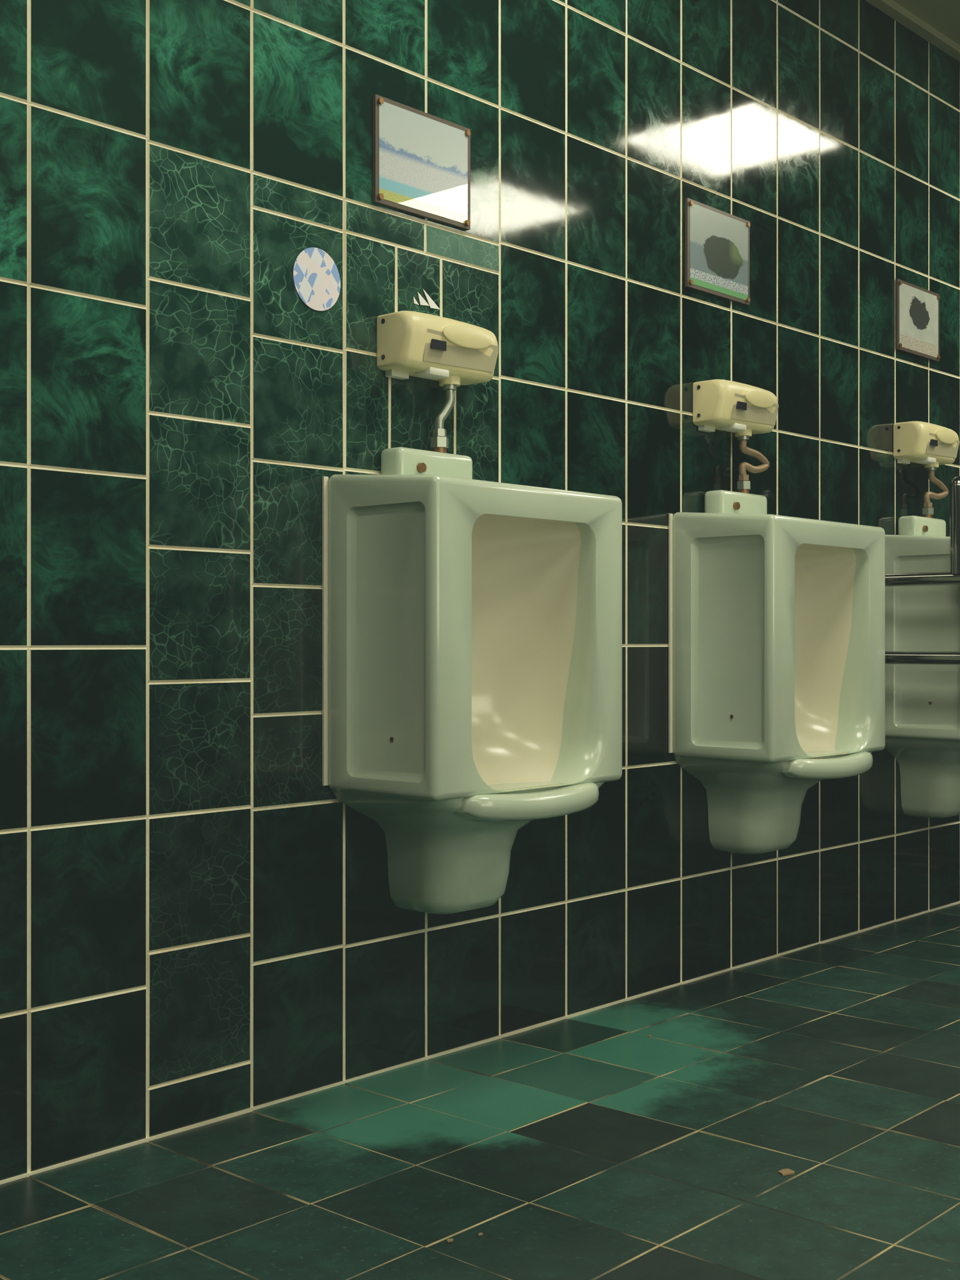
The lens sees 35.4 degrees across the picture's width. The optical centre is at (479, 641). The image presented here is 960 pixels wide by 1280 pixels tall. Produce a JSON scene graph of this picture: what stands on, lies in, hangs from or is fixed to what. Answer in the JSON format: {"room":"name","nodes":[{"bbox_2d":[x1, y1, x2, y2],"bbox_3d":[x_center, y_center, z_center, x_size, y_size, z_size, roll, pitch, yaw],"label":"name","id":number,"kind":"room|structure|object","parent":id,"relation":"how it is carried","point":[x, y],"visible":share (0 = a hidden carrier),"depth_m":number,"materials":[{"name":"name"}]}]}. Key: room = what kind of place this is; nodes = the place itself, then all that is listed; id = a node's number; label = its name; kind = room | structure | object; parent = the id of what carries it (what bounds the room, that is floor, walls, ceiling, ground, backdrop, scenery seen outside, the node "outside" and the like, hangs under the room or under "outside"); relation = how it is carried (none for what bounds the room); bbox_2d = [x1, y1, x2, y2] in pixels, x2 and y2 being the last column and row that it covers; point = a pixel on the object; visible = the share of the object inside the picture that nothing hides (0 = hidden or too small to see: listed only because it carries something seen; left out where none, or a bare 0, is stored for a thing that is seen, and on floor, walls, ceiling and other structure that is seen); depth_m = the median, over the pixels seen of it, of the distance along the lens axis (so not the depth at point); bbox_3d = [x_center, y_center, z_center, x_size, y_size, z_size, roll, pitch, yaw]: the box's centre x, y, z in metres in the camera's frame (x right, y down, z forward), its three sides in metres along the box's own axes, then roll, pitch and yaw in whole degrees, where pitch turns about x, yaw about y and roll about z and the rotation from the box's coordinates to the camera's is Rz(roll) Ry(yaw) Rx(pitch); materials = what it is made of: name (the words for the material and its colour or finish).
{"room":"public men's restroom","nodes":[
{"label":"public men's restroom","id":0,"kind":"room"},
{"bbox_2d":[0,903,959,1279],"bbox_3d":[1.716,0.808,1.616,4.460,0.123,9.500,0,0,42],"label":"floor","id":1,"kind":"structure","parent":0,"point":[590,1146],"depth_m":2.16,"materials":[{"name":"green tile"}]},
{"bbox_2d":[446,1035,794,1242],"bbox_3d":[0.312,0.747,2.297,0.370,0.002,1.043,0,0,20],"label":"debris","id":2,"kind":"object","parent":1,"relation":"on","point":[784,1172],"visible":1,"depth_m":2.11,"materials":[{"name":"brown plant"}]},
{"bbox_2d":[0,0,959,1184],"bbox_3d":[0.130,-0.464,3.062,0.168,2.428,9.500,0,0,42],"label":"wall","id":3,"kind":"structure","parent":0,"point":[196,930],"depth_m":2.56,"materials":[{"name":"tile"}]},
{"bbox_2d":[292,247,340,310],"bbox_3d":[-0.271,-0.602,2.503,0.001,0.104,0.104,0,0,42],"label":"sticker","id":4,"kind":"object","parent":3,"relation":"attached to","point":[316,279],"visible":1,"depth_m":2.50,"materials":[{"name":"white paper"}]},
{"bbox_2d":[372,94,470,230],"bbox_3d":[-0.100,-0.851,2.683,0.012,0.185,0.241,0,0,42],"label":"picture frame","id":5,"kind":"object","parent":3,"relation":"attached to","point":[421,160],"visible":1,"depth_m":2.68,"materials":[{"name":"brown"}]},
{"bbox_2d":[413,288,439,309],"bbox_3d":[-0.095,-0.615,2.696,0.001,0.031,0.068,0,0,42],"label":"scrap","id":6,"kind":"object","parent":3,"relation":"attached to","point":[432,305],"visible":1,"depth_m":2.69,"materials":[{"name":"white paper"}]},
{"bbox_2d":[377,310,498,436],"bbox_3d":[-0.067,-0.467,2.662,0.088,0.207,0.236,0,0,42],"label":"valve","id":7,"kind":"object","parent":3,"relation":"attached to","point":[453,353],"visible":1,"depth_m":2.62,"materials":[{"name":"beige plastic"}]},
{"bbox_2d":[322,436,622,914],"bbox_3d":[0.014,0.056,2.595,0.298,0.836,0.496,0,0,42],"label":"wall-mounted unit","id":8,"kind":"object","parent":3,"relation":"attached to","point":[472,628],"visible":1,"depth_m":2.52,"materials":[{"name":"ceramic"}]},
{"bbox_2d":[685,197,750,305],"bbox_3d":[0.537,-0.873,3.382,0.012,0.193,0.250,0,0,42],"label":"picture frame","id":9,"kind":"object","parent":3,"relation":"attached to","point":[717,241],"visible":1,"depth_m":3.37,"materials":[{"name":"brown"}]},
{"bbox_2d":[692,379,778,481],"bbox_3d":[0.583,-0.469,3.374,0.088,0.214,0.244,0,0,42],"label":"valve","id":10,"kind":"object","parent":3,"relation":"attached to","point":[745,410],"visible":1,"depth_m":3.32,"materials":[{"name":"beige plastic"}]},
{"bbox_2d":[668,480,885,854],"bbox_3d":[0.684,0.056,3.330,0.298,0.836,0.496,0,0,42],"label":"wall-mounted unit","id":11,"kind":"object","parent":3,"relation":"attached to","point":[776,623],"visible":1,"depth_m":3.23,"materials":[{"name":"ceramic"}]},
{"bbox_2d":[895,278,940,361],"bbox_3d":[1.197,-0.874,4.105,0.012,0.187,0.247,0,0,42],"label":"picture frame","id":12,"kind":"object","parent":3,"relation":"attached to","point":[917,308],"visible":1,"depth_m":4.09,"materials":[{"name":"brown"}]},
{"bbox_2d":[884,507,959,818],"bbox_3d":[1.304,0.056,4.010,0.298,0.836,0.496,0,0,42],"label":"wall-mounted unit","id":13,"kind":"object","parent":3,"relation":"attached to","point":[922,701],"visible":0.77,"depth_m":3.88,"materials":[{"name":"ceramic"}]},
{"bbox_2d":[885,476,959,664],"bbox_3d":[1.189,-0.164,3.680,0.572,0.483,0.072,0,0,42],"label":"rail","id":14,"kind":"object","parent":3,"relation":"attached to","point":[952,577],"visible":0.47,"depth_m":3.71,"materials":[{"name":"silver metal"}]},
{"bbox_2d":[893,421,959,508],"bbox_3d":[1.213,-0.474,4.066,0.088,0.224,0.236,0,0,42],"label":"valve","id":15,"kind":"object","parent":3,"relation":"attached to","point":[931,445],"visible":1,"depth_m":4.01,"materials":[{"name":"beige plastic"}]},
{"bbox_2d":[864,0,959,61],"bbox_3d":[1.716,-1.728,1.616,4.460,0.140,9.500,0,0,42],"label":"ceiling","id":16,"kind":"structure","parent":0,"point":[937,22],"depth_m":4.04,"materials":[{"name":"beige paint"}]}
]}

